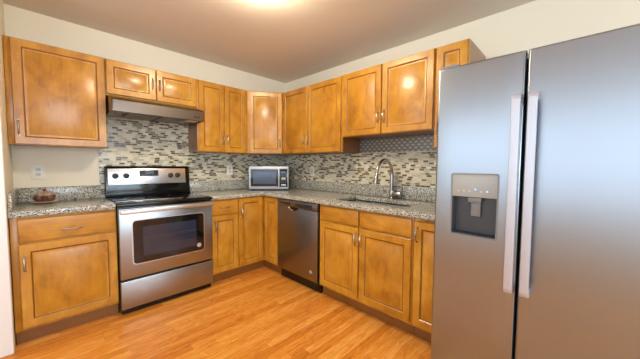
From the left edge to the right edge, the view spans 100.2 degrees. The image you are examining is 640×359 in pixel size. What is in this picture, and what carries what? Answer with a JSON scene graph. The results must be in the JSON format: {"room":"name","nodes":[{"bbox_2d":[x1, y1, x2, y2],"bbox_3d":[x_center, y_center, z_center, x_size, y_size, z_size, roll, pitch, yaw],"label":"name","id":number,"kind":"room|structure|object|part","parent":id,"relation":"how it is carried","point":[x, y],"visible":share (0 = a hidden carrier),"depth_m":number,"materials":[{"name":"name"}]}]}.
{"room":"kitchen","nodes":[
{"label":"kitchen","id":0,"kind":"room"},
{"bbox_2d":[0,0,16,351],"bbox_3d":[-2.693,-0.094,1.506,0.780,2.451,1.235,3,4,44],"label":"wall","id":1,"kind":"structure","parent":0,"point":[7,152],"depth_m":1.80,"materials":[{"name":"beige paint"}]},
{"bbox_2d":[0,110,13,357],"bbox_3d":[-2.031,-0.096,1.615,0.018,2.451,0.154,3,4,44],"label":"trim","id":2,"kind":"structure","parent":1,"relation":"attached to","point":[6,323],"depth_m":1.69,"materials":[{"name":"white paint"}]},
{"bbox_2d":[3,4,285,197],"bbox_3d":[-1.534,-0.175,3.149,0.150,2.451,2.740,3,4,44],"label":"wall","id":3,"kind":"structure","parent":0,"point":[63,166],"depth_m":2.40,"materials":[{"name":"beige paint"}]},
{"bbox_2d":[31,164,44,179],"bbox_3d":[-2.335,-0.062,2.216,0.008,0.124,0.080,3,4,44],"label":"wall outlet","id":4,"kind":"object","parent":3,"relation":"attached to","point":[37,170],"visible":1,"depth_m":2.21,"materials":[{"name":"white plastic"}]},
{"bbox_2d":[2,35,106,148],"bbox_3d":[-2.116,-0.650,2.174,0.326,0.762,0.559,3,4,44],"label":"upper cabinet","id":5,"kind":"object","parent":3,"relation":"attached to","point":[56,97],"visible":1,"depth_m":2.06,"materials":[{"name":"brown wood"}]},
{"bbox_3d":[-2.172,-0.378,1.925,0.038,0.118,0.018,3,4,44],"label":"handle","id":6,"kind":"part","parent":5,"relation":"part of","materials":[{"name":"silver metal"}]},
{"bbox_2d":[18,185,100,202],"bbox_3d":[-2.234,0.118,2.321,0.020,0.116,0.513,3,4,44],"label":"backsplash","id":7,"kind":"structure","parent":3,"relation":"attached to","point":[87,191],"depth_m":2.33,"materials":[{"name":"stone"}]},
{"bbox_2d":[104,58,196,107],"bbox_3d":[-1.652,-0.899,2.637,0.326,0.310,0.762,3,4,44],"label":"upper cabinet","id":8,"kind":"object","parent":3,"relation":"attached to","point":[122,79],"visible":0.89,"depth_m":2.50,"materials":[{"name":"brown wood"}]},
{"bbox_3d":[-1.699,-0.890,2.417,0.020,0.288,0.371,3,4,44],"label":"door","id":9,"kind":"part","parent":8,"relation":"part of","materials":[{"name":"brown wood"}]},
{"bbox_3d":[-1.434,-0.903,2.689,0.020,0.288,0.372,3,4,44],"label":"door","id":10,"kind":"part","parent":8,"relation":"part of","materials":[{"name":"brown wood"}]},
{"bbox_2d":[106,95,203,125],"bbox_3d":[-1.595,-0.660,2.592,0.472,0.158,0.748,3,4,44],"label":"range hood","id":11,"kind":"object","parent":3,"relation":"attached to","point":[116,106],"visible":0.95,"depth_m":2.44,"materials":[{"name":"metal"}]},
{"bbox_2d":[98,117,277,196],"bbox_3d":[-1.345,-0.322,3.220,0.009,0.900,2.051,3,4,44],"label":"tile backsplash","id":12,"kind":"structure","parent":3,"relation":"attached to","point":[130,142],"depth_m":2.87,"materials":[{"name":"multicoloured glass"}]},
{"bbox_2d":[227,165,232,174],"bbox_3d":[-1.153,-0.119,3.416,0.008,0.124,0.080,3,4,44],"label":"wall outlet","id":13,"kind":"object","parent":12,"relation":"attached to","point":[229,167],"visible":1,"depth_m":3.42,"materials":[{"name":"white plastic"}]},
{"bbox_2d":[188,79,247,153],"bbox_3d":[-1.177,-0.696,3.138,0.326,0.762,0.599,3,4,44],"label":"upper cabinet","id":14,"kind":"object","parent":3,"relation":"attached to","point":[223,129],"visible":0.97,"depth_m":3.02,"materials":[{"name":"brown wood"}]},
{"bbox_3d":[-1.193,-0.685,2.951,0.020,0.752,0.285,3,4,44],"label":"door","id":15,"kind":"part","parent":14,"relation":"part of","materials":[{"name":"brown wood"}]},
{"bbox_3d":[-1.000,-0.695,3.150,0.020,0.752,0.257,3,4,44],"label":"door","id":16,"kind":"part","parent":14,"relation":"part of","materials":[{"name":"brown wood"}]},
{"bbox_2d":[190,179,248,191],"bbox_3d":[-1.060,0.062,3.511,0.022,0.116,1.259,3,4,44],"label":"backsplash","id":17,"kind":"structure","parent":3,"relation":"attached to","point":[195,186],"depth_m":3.30,"materials":[{"name":"stone"}]},
{"bbox_2d":[246,91,295,155],"bbox_3d":[-0.611,-0.716,3.569,0.537,0.762,0.806,3,4,44],"label":"upper cabinet","id":18,"kind":"object","parent":3,"relation":"attached to","point":[264,109],"visible":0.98,"depth_m":3.31,"materials":[{"name":"brown wood"}]},
{"bbox_3d":[-0.671,-0.701,3.314,0.398,0.750,0.020,0,3,-12],"label":"door","id":19,"kind":"part","parent":18,"relation":"part of","materials":[{"name":"brown wood"}]},
{"bbox_2d":[0,266,430,358],"bbox_3d":[0.440,1.272,0.435,6.880,0.120,4.275,3,4,44],"label":"floor","id":20,"kind":"structure","parent":0,"point":[261,313],"depth_m":1.98,"materials":[{"name":"brown wood"}]},
{"bbox_2d":[9,209,118,344],"bbox_3d":[-2.014,0.665,2.139,0.630,0.874,0.556,3,4,44],"label":"base cabinet","id":21,"kind":"object","parent":20,"relation":"on","point":[65,265],"visible":0.87,"depth_m":1.92,"materials":[{"name":"brown wood"}]},
{"bbox_3d":[-1.954,0.563,1.768,0.038,0.118,0.018,3,4,44],"label":"handle","id":22,"kind":"part","parent":21,"relation":"part of","materials":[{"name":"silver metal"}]},
{"bbox_2d":[7,185,115,217],"bbox_3d":[-2.020,0.150,2.116,0.615,0.155,0.556,3,4,44],"label":"countertop","id":23,"kind":"structure","parent":21,"relation":"on","point":[72,199],"depth_m":2.11,"materials":[{"name":"stone"}]},
{"bbox_2d":[30,188,58,203],"bbox_3d":[-2.179,0.129,2.115,0.164,0.117,0.164,3,4,44],"label":"glass dish","id":24,"kind":"object","parent":23,"relation":"on","point":[42,197],"visible":1,"depth_m":2.08,"materials":[{"name":"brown glass"}]},
{"bbox_3d":[-2.178,0.107,2.114,0.102,0.033,0.102,2,3,22],"label":"lid","id":25,"kind":"part","parent":24,"relation":"part of","materials":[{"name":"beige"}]},
{"bbox_2d":[33,195,55,201],"bbox_3d":[-2.179,0.150,2.116,0.114,0.051,0.114,-1,3,-23],"label":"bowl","id":26,"kind":"object","parent":24,"relation":"on","point":[38,198],"depth_m":2.08,"materials":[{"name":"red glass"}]},
{"bbox_3d":[-1.806,0.335,1.943,0.020,0.158,0.521,3,4,44],"label":"drawer","id":27,"kind":"part","parent":21,"relation":"part of","materials":[{"name":"brown wood"}]},
{"bbox_3d":[-1.808,0.711,1.964,0.020,0.570,0.521,3,4,44],"label":"door","id":28,"kind":"part","parent":21,"relation":"part of","materials":[{"name":"brown wood"}]},
{"bbox_3d":[-1.784,0.350,1.931,0.038,0.018,0.118,3,4,44],"label":"handle","id":29,"kind":"part","parent":21,"relation":"part of","materials":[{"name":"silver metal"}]},
{"bbox_2d":[104,166,213,314],"bbox_3d":[-1.529,0.478,2.575,0.683,1.207,0.753,3,4,44],"label":"stove","id":30,"kind":"object","parent":20,"relation":"on","point":[164,230],"visible":0.98,"depth_m":2.41,"materials":[{"name":"silver metal"}]},
{"bbox_3d":[-1.923,-0.032,2.517,0.034,0.054,0.054,-4,-1,44],"label":"knob","id":31,"kind":"part","parent":30,"relation":"part of","materials":[{"name":"black plastic"}]},
{"bbox_3d":[-1.864,-0.035,2.578,0.034,0.054,0.054,-4,-1,44],"label":"knob","id":32,"kind":"part","parent":30,"relation":"part of","materials":[{"name":"black plastic"}]},
{"bbox_3d":[-1.739,-0.034,2.736,0.008,0.156,0.683,-4,-1,44],"label":"control panel","id":33,"kind":"part","parent":30,"relation":"part of","materials":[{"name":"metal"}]},
{"bbox_3d":[-1.510,0.170,2.544,0.498,0.003,0.725,3,4,44],"label":"glass","id":34,"kind":"part","parent":30,"relation":"part of","materials":[{"name":"black glass"}]},
{"bbox_2d":[107,197,211,207],"bbox_3d":[-1.505,0.185,2.539,0.523,0.026,0.751,3,4,44],"label":"cooktop","id":35,"kind":"object","parent":30,"relation":"in","point":[121,202],"depth_m":2.36,"materials":[{"name":"black glass"}]},
{"bbox_3d":[-1.334,0.509,2.388,0.040,0.574,0.743,3,4,44],"label":"oven door","id":36,"kind":"part","parent":30,"relation":"part of","materials":[{"name":"metal"}]},
{"bbox_3d":[-1.359,1.064,2.439,0.015,0.049,0.729,3,4,44],"label":"kick plate","id":37,"kind":"part","parent":30,"relation":"part of","materials":[{"name":"metal"}]},
{"bbox_3d":[-1.337,0.925,2.410,0.040,0.227,0.743,3,4,44],"label":"drawer","id":38,"kind":"part","parent":30,"relation":"part of","materials":[{"name":"metal"}]},
{"bbox_3d":[-1.300,0.246,2.342,0.050,0.035,0.737,3,4,44],"label":"handle","id":39,"kind":"part","parent":30,"relation":"part of","materials":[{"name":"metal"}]},
{"bbox_3d":[-1.318,0.505,2.374,0.003,0.370,0.582,3,4,44],"label":"window trim","id":40,"kind":"part","parent":30,"relation":"part of","materials":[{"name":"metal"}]},
{"bbox_3d":[-1.316,0.506,2.370,0.001,0.247,0.430,3,4,44],"label":"glass","id":41,"kind":"part","parent":30,"relation":"part of","materials":[{"name":"grey glass"}]},
{"bbox_2d":[210,198,238,282],"bbox_3d":[-1.185,0.625,2.990,0.630,0.874,0.299,3,4,44],"label":"base cabinet","id":42,"kind":"object","parent":20,"relation":"on","point":[225,258],"visible":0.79,"depth_m":2.80,"materials":[{"name":"brown wood"}]},
{"bbox_3d":[-0.988,0.287,2.784,0.020,0.142,0.286,3,4,44],"label":"drawer","id":43,"kind":"part","parent":42,"relation":"part of","materials":[{"name":"brown wood"}]},
{"bbox_3d":[-0.990,0.663,2.804,0.020,0.586,0.286,3,4,44],"label":"door","id":44,"kind":"part","parent":42,"relation":"part of","materials":[{"name":"brown wood"}]},
{"bbox_2d":[237,196,281,274],"bbox_3d":[-0.660,0.608,3.364,0.864,0.874,0.969,3,4,44],"label":"base cabinet","id":45,"kind":"object","parent":20,"relation":"on","point":[257,215],"visible":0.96,"depth_m":3.02,"materials":[{"name":"brown wood"}]},
{"bbox_3d":[-0.778,0.574,3.018,0.020,0.744,0.299,3,4,44],"label":"door","id":46,"kind":"part","parent":45,"relation":"part of","materials":[{"name":"brown wood"}]},
{"bbox_3d":[-0.552,0.574,3.031,0.243,0.744,0.020,3,4,44],"label":"door","id":47,"kind":"part","parent":45,"relation":"part of","materials":[{"name":"brown wood"}]},
{"bbox_2d":[190,179,435,220],"bbox_3d":[-0.127,0.136,2.615,2.633,0.155,1.271,3,4,44],"label":"countertop","id":48,"kind":"structure","parent":45,"relation":"on","point":[420,201],"depth_m":2.78,"materials":[{"name":"stone"}]},
{"bbox_2d":[249,166,288,189],"bbox_3d":[-0.651,-0.023,3.472,0.486,0.296,0.320,0,3,-6],"label":"microwave","id":49,"kind":"object","parent":48,"relation":"on","point":[260,177],"visible":1,"depth_m":3.31,"materials":[{"name":"silver plastic"}]},
{"bbox_3d":[-0.686,-0.022,3.310,0.339,0.214,0.003,0,3,-6],"label":"door","id":50,"kind":"part","parent":49,"relation":"part of","materials":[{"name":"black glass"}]},
{"bbox_2d":[351,201,406,207],"bbox_3d":[0.495,0.320,2.396,0.702,0.170,0.367,3,4,44],"label":"sink","id":51,"kind":"object","parent":48,"relation":"in","point":[351,201],"visible":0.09,"depth_m":2.56,"materials":[{"name":"metal"}]},
{"bbox_3d":[0.559,0.325,2.334,0.524,0.168,0.367,3,4,44],"label":"bowl","id":52,"kind":"part","parent":51,"relation":"part of","materials":[{"name":"metal"}]},
{"bbox_2d":[373,159,402,197],"bbox_3d":[0.630,-0.003,2.463,0.146,0.381,0.341,3,4,44],"label":"kitchen faucet","id":53,"kind":"object","parent":48,"relation":"on","point":[392,194],"visible":1,"depth_m":2.54,"materials":[{"name":"silver metal"}]},
{"bbox_3d":[0.605,-0.040,2.495,0.038,0.311,0.302,3,4,44],"label":"spout","id":54,"kind":"part","parent":53,"relation":"part of","materials":[{"name":"silver metal"}]},
{"bbox_3d":[0.743,0.118,2.553,0.100,0.101,0.060,3,4,44],"label":"lever","id":55,"kind":"part","parent":53,"relation":"part of","materials":[{"name":"silver metal"}]},
{"bbox_2d":[278,198,321,292],"bbox_3d":[-0.032,0.638,2.939,0.610,0.866,0.632,3,4,44],"label":"dishwasher","id":56,"kind":"object","parent":20,"relation":"on","point":[298,221],"visible":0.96,"depth_m":2.68,"materials":[{"name":"silver metal"}]},
{"bbox_3d":[-0.204,1.026,2.785,0.610,0.106,0.020,3,4,44],"label":"kick plate","id":57,"kind":"part","parent":56,"relation":"part of","materials":[{"name":"black metal"}]},
{"bbox_2d":[320,200,414,334],"bbox_3d":[0.527,0.667,2.406,0.911,0.874,0.690,3,4,44],"label":"base cabinet","id":58,"kind":"object","parent":20,"relation":"on","point":[367,257],"visible":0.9,"depth_m":2.11,"materials":[{"name":"brown wood"}]},
{"bbox_3d":[0.160,0.312,2.326,0.430,0.126,0.020,3,4,44],"label":"false drawer","id":59,"kind":"part","parent":58,"relation":"part of","materials":[{"name":"brown wood"}]},
{"bbox_3d":[0.157,0.686,2.346,0.430,0.596,0.020,3,4,44],"label":"door","id":60,"kind":"part","parent":58,"relation":"part of","materials":[{"name":"brown wood"}]},
{"bbox_3d":[0.479,0.705,2.034,0.440,0.596,0.020,3,4,44],"label":"door","id":61,"kind":"part","parent":58,"relation":"part of","materials":[{"name":"brown wood"}]},
{"bbox_3d":[0.482,0.331,2.014,0.440,0.126,0.020,3,4,44],"label":"false drawer","id":62,"kind":"part","parent":58,"relation":"part of","materials":[{"name":"brown wood"}]},
{"bbox_2d":[412,218,434,342],"bbox_3d":[0.935,0.691,2.010,0.221,0.874,0.690,3,4,44],"label":"base cabinet","id":63,"kind":"object","parent":20,"relation":"on","point":[423,228],"visible":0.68,"depth_m":1.81,"materials":[{"name":"brown wood"}]},
{"bbox_3d":[0.652,0.378,1.815,0.018,0.118,0.038,3,4,44],"label":"handle","id":64,"kind":"part","parent":63,"relation":"part of","materials":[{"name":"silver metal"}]},
{"bbox_2d":[431,23,639,358],"bbox_3d":[1.276,0.275,1.484,0.935,1.767,0.988,3,4,44],"label":"refrigerator","id":65,"kind":"object","parent":20,"relation":"on","point":[537,226],"visible":1,"depth_m":1.16,"materials":[{"name":"grey metal"}]},
{"bbox_3d":[0.777,0.132,1.356,0.217,0.326,0.007,3,4,44],"label":"dispenser frame","id":66,"kind":"part","parent":65,"relation":"part of","materials":[{"name":"grey plastic"}]},
{"bbox_3d":[0.798,0.031,1.372,0.205,0.115,0.063,3,4,44],"label":"dispenser panel","id":67,"kind":"part","parent":65,"relation":"part of","materials":[{"name":"grey plastic"}]},
{"bbox_3d":[0.799,0.231,1.388,0.381,1.640,0.070,3,4,44],"label":"freezer door","id":68,"kind":"part","parent":65,"relation":"part of","materials":[{"name":"metal"}]},
{"bbox_3d":[0.876,0.072,1.215,0.034,0.917,0.058,3,4,44],"label":"handle","id":69,"kind":"part","parent":65,"relation":"part of","materials":[{"name":"grey paint"}]},
{"bbox_3d":[0.918,0.074,1.175,0.033,0.917,0.058,3,4,44],"label":"handle","id":70,"kind":"part","parent":65,"relation":"part of","materials":[{"name":"grey paint"}]},
{"bbox_3d":[1.137,0.251,1.060,0.546,1.640,0.070,3,4,44],"label":"fresh food door","id":71,"kind":"part","parent":65,"relation":"part of","materials":[{"name":"metal"}]},
{"bbox_2d":[3,0,535,82],"bbox_3d":[0.457,-1.295,0.297,6.880,0.120,4.275,3,4,44],"label":"ceiling","id":72,"kind":"structure","parent":0,"point":[284,41],"depth_m":2.32,"materials":[{"name":"beige paint"}]},
{"bbox_2d":[252,0,273,2],"bbox_3d":[-0.390,-1.254,1.726,0.356,0.126,0.356,3,4,44],"label":"ceiling light","id":73,"kind":"object","parent":72,"relation":"attached to","point":[259,1],"visible":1,"depth_m":1.81,"materials":[{"name":"white glass"}]},
{"bbox_2d":[289,179,435,201],"bbox_3d":[0.313,0.096,3.042,2.599,0.116,0.021,3,4,44],"label":"backsplash","id":74,"kind":"structure","parent":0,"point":[414,193],"depth_m":2.86,"materials":[{"name":"stone"}]},
{"bbox_2d":[286,0,639,91],"bbox_3d":[1.886,-0.082,1.843,6.880,2.451,0.150,3,4,44],"label":"wall","id":75,"kind":"structure","parent":0,"point":[538,23],"depth_m":2.03,"materials":[{"name":"beige paint"}]},
{"bbox_2d":[283,76,359,154],"bbox_3d":[0.021,-0.690,3.174,0.955,0.762,0.494,3,4,44],"label":"upper cabinet","id":76,"kind":"object","parent":75,"relation":"attached to","point":[312,114],"visible":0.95,"depth_m":2.95,"materials":[{"name":"brown wood"}]},
{"bbox_3d":[-0.304,-0.692,3.207,0.432,0.750,0.020,3,4,44],"label":"door","id":77,"kind":"part","parent":76,"relation":"part of","materials":[{"name":"brown wood"}]},
{"bbox_3d":[0.034,-0.672,2.879,0.494,0.750,0.020,3,4,44],"label":"door","id":78,"kind":"part","parent":76,"relation":"part of","materials":[{"name":"brown wood"}]},
{"bbox_2d":[278,134,436,187],"bbox_3d":[0.321,-0.145,3.047,2.615,0.587,0.011,3,4,44],"label":"tile backsplash","id":79,"kind":"structure","parent":75,"relation":"attached to","point":[416,168],"depth_m":2.77,"materials":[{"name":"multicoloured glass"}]},
{"bbox_2d":[310,166,313,175],"bbox_3d":[-0.103,-0.106,3.450,0.080,0.124,0.009,3,4,44],"label":"light switch","id":80,"kind":"object","parent":79,"relation":"attached to","point":[311,167],"visible":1,"depth_m":3.45,"materials":[{"name":"white plastic"}]},
{"bbox_2d":[342,48,436,139],"bbox_3d":[0.693,-0.723,2.518,0.913,0.618,0.494,3,4,44],"label":"upper cabinet","id":81,"kind":"object","parent":75,"relation":"attached to","point":[395,98],"visible":0.96,"depth_m":2.31,"materials":[{"name":"brown wood"}]},
{"bbox_3d":[0.387,-0.726,2.533,0.442,0.610,0.020,3,4,44],"label":"door","id":82,"kind":"part","parent":81,"relation":"part of","materials":[{"name":"brown wood"}]},
{"bbox_3d":[0.714,-0.706,2.216,0.450,0.610,0.020,3,4,44],"label":"door","id":83,"kind":"part","parent":81,"relation":"part of","materials":[{"name":"brown wood"}]},
{"bbox_2d":[434,38,485,148],"bbox_3d":[1.105,-0.626,2.122,0.231,0.762,0.494,3,4,44],"label":"upper cabinet","id":84,"kind":"object","parent":75,"relation":"attached to","point":[463,52],"visible":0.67,"depth_m":1.98,"materials":[{"name":"brown wood"}]},
{"bbox_3d":[0.965,-0.619,1.976,0.216,0.752,0.020,3,4,44],"label":"door","id":85,"kind":"part","parent":84,"relation":"part of","materials":[{"name":"brown wood"}]},
{"bbox_3d":[0.978,-0.620,1.992,0.231,0.762,0.020,3,4,44],"label":"frame","id":86,"kind":"part","parent":84,"relation":"part of","materials":[{"name":"brown wood"}]}
]}

